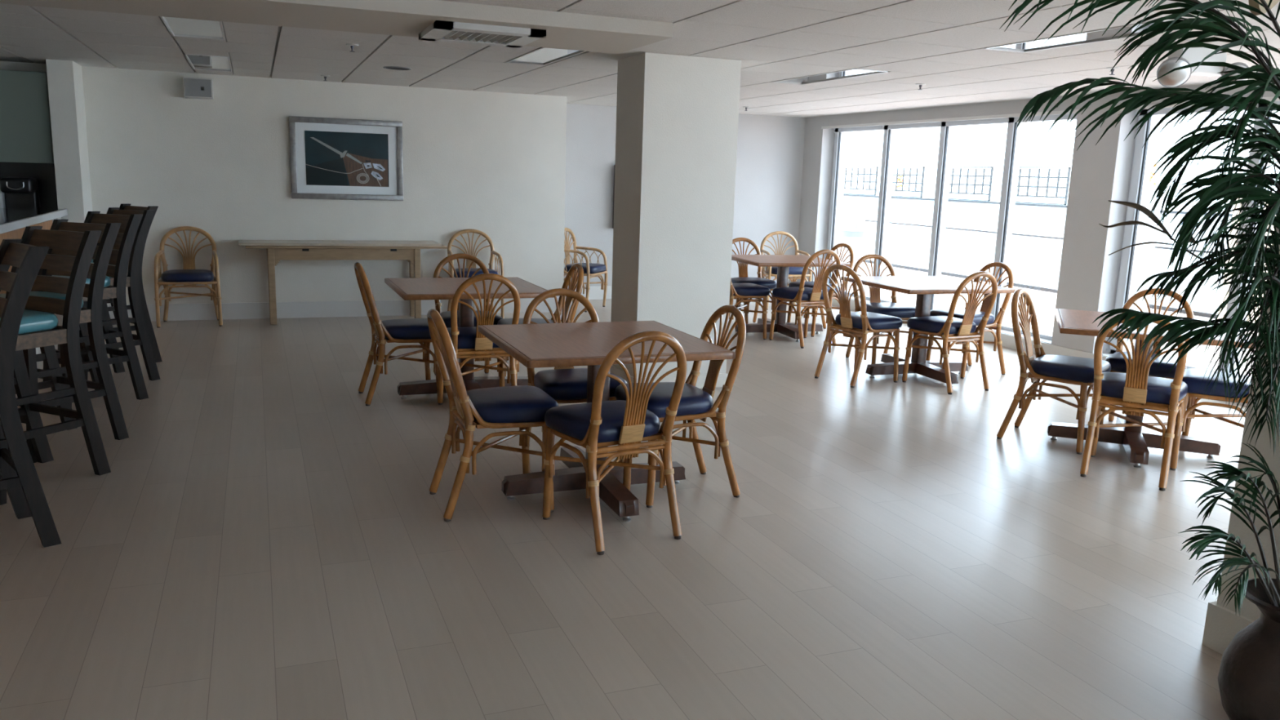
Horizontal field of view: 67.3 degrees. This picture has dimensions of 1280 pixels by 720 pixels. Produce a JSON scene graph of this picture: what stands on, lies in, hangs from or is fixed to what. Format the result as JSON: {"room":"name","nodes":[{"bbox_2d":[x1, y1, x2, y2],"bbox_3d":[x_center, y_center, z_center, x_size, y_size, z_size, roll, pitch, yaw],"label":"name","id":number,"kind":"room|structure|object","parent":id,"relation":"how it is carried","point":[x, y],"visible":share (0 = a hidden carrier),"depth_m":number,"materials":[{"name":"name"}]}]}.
{"room":"restaurant dining area","nodes":[
{"label":"restaurant dining area","id":0,"kind":"room"},
{"bbox_2d":[45,58,92,222],"bbox_3d":[-5.020,-1.485,8.539,0.195,2.400,0.480,-2,12,-21],"label":"wall","id":1,"kind":"structure","parent":0,"point":[64,77],"depth_m":8.27,"materials":[{"name":"paint"}]},
{"bbox_2d":[0,61,566,305],"bbox_3d":[-4.415,-1.715,9.579,7.330,2.500,1.120,-2,12,-21],"label":"wall","id":2,"kind":"structure","parent":0,"point":[491,163],"depth_m":9.46,"materials":[{"name":"paint"}]},
{"bbox_2d":[0,69,53,163],"bbox_3d":[-6.252,-2.056,7.965,2.460,0.760,0.390,-2,12,-21],"label":"upper cabinet","id":3,"kind":"object","parent":2,"relation":"attached to","point":[25,125],"visible":0.81,"depth_m":8.16,"materials":[{"name":"grey paint"}]},
{"bbox_2d":[182,76,213,99],"bbox_3d":[-4.078,-2.509,8.888,0.245,0.180,0.152,-2,12,-21],"label":"wall box","id":4,"kind":"object","parent":2,"relation":"attached to","point":[193,87],"visible":1,"depth_m":8.83,"materials":[{"name":"grey plastic"}]},
{"bbox_2d":[288,115,403,200],"bbox_3d":[-2.897,-1.986,9.531,1.070,0.785,0.040,-2,12,-21],"label":"framed picture","id":5,"kind":"object","parent":2,"relation":"attached to","point":[331,158],"visible":1,"depth_m":9.52,"materials":[{"name":"silver metal"}]},
{"bbox_2d":[304,130,388,186],"bbox_3d":[-2.896,-1.987,9.527,0.791,0.520,0.008,-2,12,-21],"label":"print","id":6,"kind":"object","parent":5,"relation":"attached to","point":[333,158],"depth_m":9.52,"materials":[{"name":"green"}]},
{"bbox_2d":[107,285,788,320],"bbox_3d":[-1.489,-0.683,10.907,8.040,0.160,0.986,-2,12,-21],"label":"baseboard","id":7,"kind":"structure","parent":2,"relation":"attached to","point":[176,312],"depth_m":9.68,"materials":[{"name":"white paint"}]},
{"bbox_2d":[0,296,1247,719],"bbox_3d":[-0.230,0.704,4.493,11.200,0.080,14.500,-2,12,-21],"label":"floor","id":8,"kind":"structure","parent":0,"point":[263,540],"depth_m":3.83,"materials":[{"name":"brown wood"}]},
{"bbox_2d":[0,239,61,547],"bbox_3d":[-2.607,0.147,3.678,0.603,1.170,0.450,-9,15,-44],"label":"bar stool","id":9,"kind":"object","parent":8,"relation":"on","point":[20,479],"visible":1,"depth_m":3.66,"materials":[{"name":"brown wood"}]},
{"bbox_2d":[0,208,67,354],"bbox_3d":[-3.916,-0.069,4.853,0.710,1.070,7.545,-2,12,-21],"label":"countertop","id":10,"kind":"structure","parent":8,"relation":"on","point":[13,221],"depth_m":7.17,"materials":[{"name":"white stone"}]},
{"bbox_2d":[0,226,111,505],"bbox_3d":[-2.870,-0.008,4.446,0.450,1.170,0.602,6,12,23],"label":"bar stool","id":11,"kind":"object","parent":8,"relation":"on","point":[38,327],"visible":0.78,"depth_m":4.52,"materials":[{"name":"brown wood"}]},
{"bbox_2d":[0,309,57,334],"bbox_3d":[-2.901,-0.174,4.329,0.421,0.078,0.380,6,12,23],"label":"seat cushion","id":12,"kind":"object","parent":11,"relation":"on","point":[32,321],"depth_m":4.32,"materials":[{"name":"teal leather"}]},
{"bbox_2d":[0,218,128,462],"bbox_3d":[-3.099,-0.130,5.042,0.450,1.170,0.602,6,12,23],"label":"bar stool","id":13,"kind":"object","parent":8,"relation":"on","point":[91,314],"visible":0.48,"depth_m":5.08,"materials":[{"name":"brown wood"}]},
{"bbox_2d":[0,291,83,307],"bbox_3d":[-3.130,-0.296,4.925,0.421,0.078,0.380,6,12,23],"label":"seat cushion","id":14,"kind":"object","parent":13,"relation":"on","point":[45,294],"depth_m":4.94,"materials":[{"name":"teal plastic"}]},
{"bbox_2d":[19,211,148,406],"bbox_3d":[-3.455,-0.315,5.954,0.450,1.170,0.602,7,12,26],"label":"bar stool","id":15,"kind":"object","parent":8,"relation":"on","point":[131,224],"visible":0.4,"depth_m":5.99,"materials":[{"name":"brown wood"}]},
{"bbox_2d":[52,275,110,287],"bbox_3d":[-3.490,-0.481,5.839,0.421,0.078,0.380,7,12,26],"label":"seat cushion","id":16,"kind":"object","parent":15,"relation":"on","point":[107,282],"depth_m":5.86,"materials":[{"name":"teal plastic"}]},
{"bbox_2d":[43,207,159,381],"bbox_3d":[-3.659,-0.429,6.519,0.450,1.170,0.602,8,12,30],"label":"bar stool","id":17,"kind":"object","parent":8,"relation":"on","point":[142,339],"visible":0.25,"depth_m":6.54,"materials":[{"name":"brown wood"}]},
{"bbox_2d":[57,204,162,372],"bbox_3d":[-3.950,-0.558,7.145,0.450,1.170,0.602,10,13,35],"label":"bar stool","id":18,"kind":"object","parent":8,"relation":"on","point":[157,357],"visible":0.12,"depth_m":7.19,"materials":[{"name":"brown wood"}]},
{"bbox_2d":[154,226,222,328],"bbox_3d":[-4.216,-0.781,8.981,0.563,0.904,0.474,-2,12,-21],"label":"rattan armchair","id":19,"kind":"object","parent":8,"relation":"on","point":[189,277],"visible":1,"depth_m":8.95,"materials":[{"name":"brown wicker"}]},
{"bbox_2d":[160,269,213,281],"bbox_3d":[-4.201,-0.787,8.946,0.442,0.089,0.393,-2,12,-21],"label":"seat cushion","id":20,"kind":"object","parent":19,"relation":"on","point":[175,275],"depth_m":8.80,"materials":[{"name":"blue plastic"}]},
{"bbox_2d":[238,240,447,324],"bbox_3d":[-2.914,-0.780,9.529,1.930,0.777,0.440,-2,12,-21],"label":"console table","id":21,"kind":"object","parent":8,"relation":"on","point":[277,251],"visible":0.95,"depth_m":9.30,"materials":[{"name":"brown wood"}]},
{"bbox_2d":[354,262,438,405],"bbox_3d":[-1.586,-0.196,6.356,0.562,0.903,0.456,-3,12,-22],"label":"chair","id":22,"kind":"object","parent":8,"relation":"on","point":[406,330],"visible":0.89,"depth_m":6.21,"materials":[{"name":"wicker"}]},
{"bbox_2d":[381,318,431,339],"bbox_3d":[-1.515,-0.211,6.380,0.404,0.089,0.448,-3,12,-22],"label":"seat cushion","id":23,"kind":"object","parent":22,"relation":"on","point":[406,328],"depth_m":6.20,"materials":[{"name":"blue plastic"}]},
{"bbox_2d":[433,253,502,376],"bbox_3d":[-1.242,-0.293,6.923,0.456,0.903,0.562,-2,11,-19],"label":"chair","id":24,"kind":"object","parent":8,"relation":"on","point":[446,316],"visible":0.22,"depth_m":7.04,"materials":[{"name":"wicker"}]},
{"bbox_2d":[440,310,502,328],"bbox_3d":[-1.218,-0.292,6.850,0.448,0.089,0.404,-2,11,-19],"label":"seat cushion","id":25,"kind":"object","parent":24,"relation":"on","point":[446,316],"depth_m":6.72,"materials":[{"name":"blue plastic"}]},
{"bbox_2d":[384,276,554,398],"bbox_3d":[-1.172,-0.132,6.495,0.950,0.752,0.950,-2,12,-21],"label":"dining table","id":26,"kind":"object","parent":8,"relation":"on","point":[419,288],"visible":0.61,"depth_m":6.40,"materials":[{"name":"brown wood"}]},
{"bbox_2d":[447,228,504,318],"bbox_3d":[-1.716,-0.887,9.954,0.563,0.904,0.474,-2,11,-19],"label":"rattan armchair","id":27,"kind":"object","parent":8,"relation":"on","point":[473,268],"visible":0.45,"depth_m":10.03,"materials":[{"name":"brown"}]},
{"bbox_2d":[453,267,497,277],"bbox_3d":[-1.702,-0.893,9.918,0.442,0.089,0.393,-2,11,-19],"label":"seat cushion","id":28,"kind":"object","parent":27,"relation":"on","point":[491,270],"depth_m":9.78,"materials":[{"name":"blue leather"}]},
{"bbox_2d":[437,273,520,404],"bbox_3d":[-1.018,-0.122,6.063,0.456,0.903,0.562,-2,12,-21],"label":"chair","id":29,"kind":"object","parent":8,"relation":"on","point":[468,342],"visible":0.62,"depth_m":5.91,"materials":[{"name":"wicker"}]},
{"bbox_2d":[447,326,499,348],"bbox_3d":[-1.043,-0.149,6.130,0.448,0.089,0.404,-2,12,-21],"label":"seat cushion","id":30,"kind":"object","parent":29,"relation":"on","point":[467,335],"depth_m":5.93,"materials":[{"name":"blue fabric"}]},
{"bbox_2d":[426,308,558,521],"bbox_3d":[-0.673,0.212,4.371,0.562,0.903,0.456,-2,12,-21],"label":"chair","id":31,"kind":"object","parent":8,"relation":"on","point":[523,407],"visible":0.94,"depth_m":4.24,"materials":[{"name":"wicker"}]},
{"bbox_2d":[466,385,558,422],"bbox_3d":[-0.602,0.197,4.394,0.404,0.089,0.448,-2,12,-21],"label":"seat cushion","id":32,"kind":"object","parent":31,"relation":"on","point":[517,403],"depth_m":4.23,"materials":[{"name":"blue leather"}]},
{"bbox_2d":[497,262,583,377],"bbox_3d":[-0.683,-0.213,6.594,0.562,0.903,0.456,-2,11,-18],"label":"chair","id":33,"kind":"object","parent":8,"relation":"on","point":[577,268],"visible":0.32,"depth_m":6.58,"materials":[{"name":"wicker"}]},
{"bbox_2d":[497,318,556,324],"bbox_3d":[-0.754,-0.223,6.566,0.404,0.089,0.448,-2,11,-18],"label":"seat cushion","id":34,"kind":"object","parent":33,"relation":"on","point":[504,321],"depth_m":6.57,"materials":[{"name":"blue leather"}]},
{"bbox_2d":[523,288,626,471],"bbox_3d":[-0.343,0.111,4.954,0.456,0.903,0.562,-2,12,-21],"label":"chair","id":35,"kind":"object","parent":8,"relation":"on","point":[565,384],"visible":0.44,"depth_m":4.88,"materials":[{"name":"wicker"}]},
{"bbox_2d":[533,368,626,399],"bbox_3d":[-0.317,0.113,4.882,0.448,0.089,0.404,-2,12,-21],"label":"seat cushion","id":36,"kind":"object","parent":35,"relation":"on","point":[560,384],"depth_m":4.73,"materials":[{"name":"blue leather"}]},
{"bbox_2d":[564,227,607,311],"bbox_3d":[-0.654,-1.036,10.911,0.474,0.904,0.563,6,11,20],"label":"rattan armchair","id":37,"kind":"object","parent":8,"relation":"on","point":[597,269],"visible":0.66,"depth_m":10.91,"materials":[{"name":"brown wicker"}]},
{"bbox_2d":[564,262,605,273],"bbox_3d":[-0.620,-1.045,10.895,0.393,0.089,0.442,6,11,20],"label":"seat cushion","id":38,"kind":"object","parent":37,"relation":"on","point":[597,268],"depth_m":10.75,"materials":[{"name":"blue leather"}]},
{"bbox_2d":[477,320,735,521],"bbox_3d":[-0.202,0.264,4.585,0.950,0.752,0.950,-2,12,-21],"label":"dining table","id":39,"kind":"object","parent":8,"relation":"on","point":[570,344],"visible":0.85,"depth_m":4.47,"materials":[{"name":"laminate"}]},
{"bbox_2d":[542,330,686,555],"bbox_3d":[-0.112,0.283,4.090,0.456,0.903,0.562,-5,13,-31],"label":"chair","id":40,"kind":"object","parent":8,"relation":"on","point":[594,424],"visible":1,"depth_m":3.96,"materials":[{"name":"wicker"}]},
{"bbox_2d":[544,400,660,442],"bbox_3d":[-0.149,0.257,4.153,0.448,0.089,0.404,-5,13,-31],"label":"seat cushion","id":41,"kind":"object","parent":40,"relation":"on","point":[571,423],"depth_m":4.05,"materials":[{"name":"blue leather"}]},
{"bbox_2d":[610,52,741,377],"bbox_3d":[0.235,-0.972,6.976,0.715,2.309,0.530,-2,12,-21],"label":"column","id":42,"kind":"structure","parent":8,"relation":"on","point":[677,116],"depth_m":6.71,"materials":[{"name":"paint"}]},
{"bbox_2d":[609,364,728,388],"bbox_3d":[0.200,0.112,7.183,0.735,0.100,0.550,-2,12,-21],"label":"baseboard","id":43,"kind":"structure","parent":42,"relation":"attached to","point":[722,378],"depth_m":6.99,"materials":[{"name":"paint"}]},
{"bbox_2d":[614,304,746,507],"bbox_3d":[0.190,0.190,4.631,0.562,0.903,0.456,-2,12,-21],"label":"chair","id":44,"kind":"object","parent":8,"relation":"on","point":[695,403],"visible":0.66,"depth_m":4.54,"materials":[{"name":"wicker"}]},
{"bbox_2d":[614,382,713,417],"bbox_3d":[0.119,0.180,4.603,0.404,0.089,0.448,-2,12,-21],"label":"seat cushion","id":45,"kind":"object","parent":44,"relation":"on","point":[695,402],"depth_m":4.47,"materials":[{"name":"blue leather"}]},
{"bbox_2d":[728,277,770,339],"bbox_3d":[0.932,-0.669,9.258,0.562,0.903,0.456,-2,11,-19],"label":"chair","id":46,"kind":"object","parent":8,"relation":"on","point":[741,291],"visible":0.34,"depth_m":9.12,"materials":[{"name":"wicker"}]},
{"bbox_2d":[732,283,770,296],"bbox_3d":[1.005,-0.684,9.278,0.404,0.089,0.448,-2,11,-19],"label":"seat cushion","id":47,"kind":"object","parent":46,"relation":"on","point":[738,289],"depth_m":9.09,"materials":[{"name":"blue leather"}]},
{"bbox_2d":[731,237,776,328],"bbox_3d":[1.131,-0.797,9.957,0.456,0.903,0.562,-1,11,-17],"label":"chair","id":48,"kind":"object","parent":8,"relation":"on","point":[743,277],"visible":0.35,"depth_m":10.08,"materials":[{"name":"wicker"}]},
{"bbox_2d":[731,277,776,288],"bbox_3d":[1.150,-0.795,9.883,0.448,0.089,0.404,-1,11,-17],"label":"seat cushion","id":49,"kind":"object","parent":48,"relation":"on","point":[771,284],"depth_m":9.74,"materials":[{"name":"blue leather"}]},
{"bbox_2d":[760,231,812,310],"bbox_3d":[1.726,-1.072,11.496,0.562,0.904,0.474,-1,11,-14],"label":"rattan armchair","id":50,"kind":"object","parent":8,"relation":"on","point":[793,272],"visible":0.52,"depth_m":11.56,"materials":[{"name":"brown"}]},
{"bbox_2d":[731,254,850,342],"bbox_3d":[1.398,-0.625,9.505,0.950,0.752,0.950,-1,11,-17],"label":"dining table","id":51,"kind":"object","parent":8,"relation":"on","point":[783,262],"visible":0.73,"depth_m":9.43,"materials":[{"name":"brown wood"}]},
{"bbox_2d":[768,248,840,348],"bbox_3d":[1.556,-0.607,9.034,0.456,0.903,0.562,-4,12,-28],"label":"chair","id":52,"kind":"object","parent":8,"relation":"on","point":[808,298],"visible":0.85,"depth_m":8.89,"materials":[{"name":"wicker"}]},
{"bbox_2d":[772,286,823,300],"bbox_3d":[1.518,-0.633,9.095,0.448,0.089,0.404,-4,12,-28],"label":"seat cushion","id":53,"kind":"object","parent":52,"relation":"on","point":[780,293],"depth_m":8.95,"materials":[{"name":"blue leather"}]},
{"bbox_2d":[786,243,853,337],"bbox_3d":[1.819,-0.723,9.686,0.562,0.903,0.456,-4,12,-27],"label":"chair","id":54,"kind":"object","parent":8,"relation":"on","point":[807,284],"visible":0.3,"depth_m":9.65,"materials":[{"name":"wicker"}]},
{"bbox_2d":[788,281,839,293],"bbox_3d":[1.752,-0.732,9.651,0.404,0.089,0.448,-4,12,-27],"label":"seat cushion","id":55,"kind":"object","parent":54,"relation":"on","point":[807,284],"depth_m":9.58,"materials":[{"name":"blue leather"}]},
{"bbox_2d":[814,264,902,387],"bbox_3d":[1.690,-0.290,7.398,0.562,0.903,0.456,-6,13,-34],"label":"chair","id":56,"kind":"object","parent":8,"relation":"on","point":[857,325],"visible":1,"depth_m":7.29,"materials":[{"name":"wicker"}]},
{"bbox_2d":[835,311,902,329],"bbox_3d":[1.754,-0.309,7.436,0.404,0.089,0.448,-6,13,-34],"label":"seat cushion","id":57,"kind":"object","parent":56,"relation":"on","point":[874,321],"depth_m":7.29,"materials":[{"name":"blue leather"}]},
{"bbox_2d":[845,253,915,364],"bbox_3d":[2.078,-0.426,8.176,0.456,0.903,0.562,-2,11,-18],"label":"chair","id":58,"kind":"object","parent":8,"relation":"on","point":[904,312],"visible":0.57,"depth_m":8.24,"materials":[{"name":"wicker"}]},
{"bbox_2d":[866,302,915,318],"bbox_3d":[2.103,-0.425,8.103,0.448,0.089,0.404,-2,11,-18],"label":"seat cushion","id":59,"kind":"object","parent":58,"relation":"on","point":[893,308],"depth_m":7.94,"materials":[{"name":"blue leather"}]},
{"bbox_2d":[840,275,1015,386],"bbox_3d":[2.236,-0.244,7.649,0.950,0.752,0.950,-2,11,-19],"label":"dining table","id":60,"kind":"object","parent":8,"relation":"on","point":[923,286],"visible":0.84,"depth_m":7.57,"materials":[{"name":"brown wood"}]},
{"bbox_2d":[902,271,997,394],"bbox_3d":[2.344,-0.246,7.273,0.456,0.903,0.562,-4,12,-27],"label":"chair","id":61,"kind":"object","parent":8,"relation":"on","point":[957,331],"visible":0.99,"depth_m":7.14,"materials":[{"name":"wicker"}]},
{"bbox_2d":[906,315,976,333],"bbox_3d":[2.312,-0.272,7.338,0.448,0.089,0.404,-4,12,-27],"label":"seat cushion","id":62,"kind":"object","parent":61,"relation":"on","point":[931,324],"depth_m":7.22,"materials":[{"name":"blue leather"}]},
{"bbox_2d":[925,262,1013,378],"bbox_3d":[2.695,-0.345,7.855,0.562,0.903,0.456,-3,12,-25],"label":"chair","id":63,"kind":"object","parent":8,"relation":"on","point":[958,313],"visible":0.44,"depth_m":7.78,"materials":[{"name":"wicker"}]},
{"bbox_2d":[929,308,994,325],"bbox_3d":[2.626,-0.355,7.823,0.404,0.089,0.448,-3,12,-25],"label":"seat cushion","id":64,"kind":"object","parent":63,"relation":"on","point":[958,313],"depth_m":7.72,"materials":[{"name":"blue leather"}]},
{"bbox_2d":[996,288,1111,454],"bbox_3d":[2.504,0.044,5.785,0.562,0.903,0.456,10,13,35],"label":"chair","id":65,"kind":"object","parent":8,"relation":"on","point":[1077,371],"visible":0.93,"depth_m":5.71,"materials":[{"name":"wicker"}]},
{"bbox_2d":[1030,354,1111,382],"bbox_3d":[2.567,0.041,5.741,0.404,0.089,0.448,10,13,35],"label":"seat cushion","id":66,"kind":"object","parent":65,"relation":"on","point":[1057,368],"depth_m":5.62,"materials":[{"name":"blue leather"}]},
{"bbox_2d":[1080,315,1187,491],"bbox_3d":[2.671,0.169,5.156,0.456,0.903,0.562,9,13,32],"label":"chair","id":67,"kind":"object","parent":8,"relation":"on","point":[1134,390],"visible":0.89,"depth_m":5.03,"materials":[{"name":"wicker"}]},
{"bbox_2d":[1100,372,1187,404],"bbox_3d":[2.710,0.145,5.218,0.448,0.089,0.404,9,13,32],"label":"seat cushion","id":68,"kind":"object","parent":67,"relation":"on","point":[1158,388],"depth_m":5.10,"materials":[{"name":"blue leather"}]},
{"bbox_2d":[994,0,1279,719],"bbox_3d":[1.375,0.056,2.525,1.149,2.030,0.708,-3,12,-24],"label":"potted palm","id":69,"kind":"object","parent":8,"relation":"on","point":[1249,674],"visible":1,"depth_m":2.48,"materials":[{"name":"green plant"}]},
{"bbox_2d":[1100,288,1194,424],"bbox_3d":[3.172,0.021,6.016,0.456,0.903,0.562,9,13,32],"label":"chair","id":70,"kind":"object","parent":8,"relation":"on","point":[1117,361],"visible":0.32,"depth_m":6.01,"materials":[{"name":"wicker"}]},
{"bbox_2d":[1104,351,1186,377],"bbox_3d":[3.134,0.019,5.949,0.448,0.089,0.404,9,13,32],"label":"seat cushion","id":71,"kind":"object","parent":70,"relation":"on","point":[1117,361],"depth_m":5.83,"materials":[{"name":"blue leather"}]},
{"bbox_2d":[1047,308,1255,467],"bbox_3d":[2.931,0.158,5.663,0.950,0.752,0.950,6,12,21],"label":"dining table","id":72,"kind":"object","parent":8,"relation":"on","point":[1135,441],"visible":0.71,"depth_m":5.59,"materials":[{"name":"brown wood"}]},
{"bbox_2d":[1180,368,1251,435],"bbox_3d":[3.302,0.150,5.360,0.562,0.903,0.456,10,13,35],"label":"chair","id":73,"kind":"object","parent":8,"relation":"on","point":[1193,378],"visible":0.31,"depth_m":5.30,"materials":[{"name":"wicker"}]},
{"bbox_2d":[1182,368,1251,397],"bbox_3d":[3.243,0.127,5.403,0.404,0.089,0.448,10,13,35],"label":"seat cushion","id":74,"kind":"object","parent":73,"relation":"on","point":[1193,377],"depth_m":5.27,"materials":[{"name":"blue leather"}]},
{"bbox_2d":[1216,208,1279,621],"bbox_3d":[2.398,-0.120,2.871,0.672,2.309,0.643,-2,12,-21],"label":"column","id":75,"kind":"structure","parent":8,"relation":"on","point":[1237,526],"depth_m":3.09,"materials":[{"name":"paint"}]},
{"bbox_2d":[1201,600,1253,654],"bbox_3d":[2.362,0.939,3.074,0.705,0.152,0.675,-2,12,-21],"label":"baseboard","id":76,"kind":"structure","parent":75,"relation":"attached to","point":[1222,624],"depth_m":3.20,"materials":[{"name":"paint"}]},
{"bbox_3d":[-6.251,-0.699,8.111,2.460,0.940,0.630,-2,12,-21],"label":"countertop","id":77,"kind":"structure","parent":8,"relation":"on","visible":0},
{"bbox_2d":[0,177,39,208],"bbox_3d":[-5.418,-1.395,8.377,0.280,0.380,0.317,-2,12,-21],"label":"coffee maker","id":78,"kind":"object","parent":77,"relation":"on","point":[15,192],"visible":0.75,"depth_m":8.36,"materials":[{"name":"black plastic"}]},
{"bbox_2d":[0,0,1279,117],"bbox_3d":[-0.155,-1.653,4.043,11.200,0.100,14.500,-2,12,-21],"label":"ceiling","id":79,"kind":"structure","parent":0,"point":[939,44],"depth_m":6.41,"materials":[{"name":"paint"}]},
{"bbox_2d":[160,16,225,39],"bbox_3d":[-2.683,-2.019,5.782,0.320,0.016,1.280,-2,12,-21],"label":"recessed light","id":80,"kind":"object","parent":79,"relation":"in","point":[177,27],"visible":0.59,"depth_m":5.95,"materials":[{"name":"white paint"}]},
{"bbox_2d":[183,52,232,71],"bbox_3d":[-3.570,-2.468,7.989,0.320,0.016,1.280,-2,12,-21],"label":"recessed light","id":81,"kind":"object","parent":79,"relation":"in","point":[202,62],"visible":0.86,"depth_m":7.97,"materials":[{"name":"white paint"}]},
{"bbox_2d":[0,0,673,53],"bbox_3d":[-2.856,-1.714,4.382,6.190,0.074,0.840,-2,12,-21],"label":"ceiling beam","id":82,"kind":"structure","parent":79,"relation":"attached to","point":[406,18],"depth_m":4.83,"materials":[{"name":"beige paint"}]},
{"bbox_2d":[418,20,546,48],"bbox_3d":[-0.858,-1.749,5.178,0.570,0.030,0.570,-2,12,-21],"label":"air diffuser","id":83,"kind":"object","parent":82,"relation":"attached to","point":[439,30],"visible":1,"depth_m":5.08,"materials":[{"name":"grey plastic"}]},
{"bbox_2d":[505,47,585,65],"bbox_3d":[-0.642,-2.130,6.706,0.300,0.016,1.230,-2,12,-21],"label":"recessed light","id":84,"kind":"object","parent":79,"relation":"in","point":[541,55],"visible":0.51,"depth_m":6.81,"materials":[{"name":"white paint"}]},
{"bbox_2d":[770,67,889,84],"bbox_3d":[1.460,-2.220,7.532,0.300,0.016,1.230,-2,12,-21],"label":"recessed light","id":85,"kind":"object","parent":79,"relation":"in","point":[851,73],"visible":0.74,"depth_m":7.50,"materials":[{"name":"white paint"}]},
{"bbox_2d":[983,19,1179,52],"bbox_3d":[2.401,-1.743,5.189,0.300,0.016,1.230,-2,12,-21],"label":"recessed light","id":86,"kind":"object","parent":79,"relation":"in","point":[1092,36],"visible":0.5,"depth_m":5.29,"materials":[{"name":"white paint"}]},
{"bbox_2d":[1156,47,1248,88],"bbox_3d":[3.154,-1.636,5.395,0.562,0.231,0.206,-2,12,-21],"label":"emergency light","id":87,"kind":"object","parent":79,"relation":"attached to","point":[1175,78],"visible":0.59,"depth_m":5.36,"materials":[{"name":"grey plastic"}]},
{"bbox_2d":[564,103,805,286],"bbox_3d":[0.586,-2.031,12.073,3.820,2.500,0.120,-2,12,-21],"label":"wall","id":88,"kind":"structure","parent":0,"point":[771,148],"depth_m":12.19,"materials":[{"name":"paint"}]},
{"bbox_2d":[795,80,1275,356],"bbox_3d":[4.877,-0.774,6.206,0.370,2.500,14.430,-2,12,-21],"label":"wall","id":89,"kind":"structure","parent":0,"point":[1101,172],"depth_m":8.35,"materials":[{"name":"paint"}]},
{"bbox_2d":[826,113,1077,340],"bbox_3d":[3.204,-1.535,10.446,0.120,2.040,4.090,-2,12,-21],"label":"window","id":90,"kind":"structure","parent":89,"relation":"in","point":[1014,135],"depth_m":10.34,"materials":[{"name":"white paint"}]},
{"bbox_2d":[831,296,1247,405],"bbox_3d":[4.663,0.401,6.351,0.016,0.125,14.174,-2,12,-21],"label":"baseboard","id":91,"kind":"structure","parent":89,"relation":"attached to","point":[1008,341],"depth_m":8.88,"materials":[{"name":"white paint"}]},
{"bbox_2d":[821,96,1279,128],"bbox_3d":[4.701,-1.684,6.032,0.012,0.030,13.220,-2,12,-21],"label":"trim","id":92,"kind":"structure","parent":89,"relation":"attached to","point":[1269,99],"depth_m":9.60,"materials":[{"name":"white paint"}]},
{"bbox_2d":[1106,100,1279,374],"bbox_3d":[4.870,-0.691,6.302,0.120,2.040,4.080,-2,12,-21],"label":"window","id":93,"kind":"structure","parent":89,"relation":"in","point":[1143,157],"depth_m":7.98,"materials":[{"name":"white paint"}]},
{"label":"outside","id":94,"kind":"structure","parent":0,"visible":0},
{"bbox_2d":[840,262,1257,376],"bbox_3d":[13.133,-1.248,17.089,22.980,0.070,46.000,-2,12,-21],"label":"terrace","id":95,"kind":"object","parent":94,"point":[1044,303],"depth_m":12.61,"materials":[{"name":"concrete"}]},
{"bbox_2d":[837,212,866,286],"bbox_3d":[3.172,-1.683,14.587,0.480,1.097,0.480,-2,12,-21],"label":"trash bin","id":96,"kind":"object","parent":95,"relation":"on","point":[853,230],"visible":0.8,"depth_m":14.37,"materials":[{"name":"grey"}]},
{"bbox_2d":[842,213,1226,314],"bbox_3d":[3.307,-3.059,22.368,0.450,0.890,28.500,-2,12,-21],"label":"parapet","id":97,"kind":"object","parent":95,"relation":"on","point":[1035,261],"depth_m":15.38,"materials":[{"name":"white paint"}]},
{"bbox_2d":[842,194,1232,245],"bbox_3d":[5.123,-3.223,22.517,0.250,1.270,29.500,-2,12,-21],"label":"wall","id":98,"kind":"structure","parent":95,"relation":"on","point":[1028,217],"depth_m":18.53,"materials":[{"name":"white paint"}]},
{"bbox_2d":[843,166,878,195],"bbox_3d":[5.066,-4.182,22.408,0.040,0.650,1.500,-2,12,-21],"label":"lattice panel","id":99,"kind":"object","parent":98,"relation":"on","point":[877,167],"visible":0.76,"depth_m":22.19,"materials":[{"name":"black paint"}]},
{"bbox_2d":[891,166,924,197],"bbox_3d":[5.698,-3.861,20.835,0.040,0.650,1.350,-2,12,-21],"label":"lattice panel","id":100,"kind":"object","parent":98,"relation":"on","point":[923,167],"visible":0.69,"depth_m":20.62,"materials":[{"name":"black paint"}]},
{"bbox_2d":[947,166,993,201],"bbox_3d":[6.449,-3.480,18.966,0.040,0.650,1.350,-2,12,-21],"label":"lattice panel","id":101,"kind":"object","parent":98,"relation":"on","point":[966,184],"visible":0.78,"depth_m":18.77,"materials":[{"name":"black paint"}]},
{"bbox_2d":[1015,166,1071,204],"bbox_3d":[7.136,-3.132,17.256,0.040,0.650,1.400,-2,12,-21],"label":"lattice panel","id":102,"kind":"object","parent":98,"relation":"on","point":[1020,176],"visible":0.74,"depth_m":17.09,"materials":[{"name":"black paint"}]},
{"bbox_2d":[843,194,1232,318],"bbox_3d":[4.156,-3.181,22.136,1.829,1.270,29.500,-2,12,-21],"label":"joint","id":103,"kind":"object","parent":95,"relation":"on","point":[1049,290],"visible":0.15,"depth_m":16.49,"materials":[{"name":"black"}]},
{"bbox_2d":[1133,201,1160,311],"bbox_3d":[6.442,-1.343,12.516,0.300,1.410,0.300,-2,12,-21],"label":"window","id":104,"kind":"structure","parent":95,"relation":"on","point":[1147,251],"depth_m":12.39,"materials":[{"name":"white paint"}]},
{"bbox_2d":[1217,198,1275,322],"bbox_3d":[8.214,-0.557,8.135,0.070,1.520,7.020,-2,12,-21],"label":"window","id":105,"kind":"structure","parent":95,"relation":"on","point":[1224,289],"depth_m":11.27,"materials":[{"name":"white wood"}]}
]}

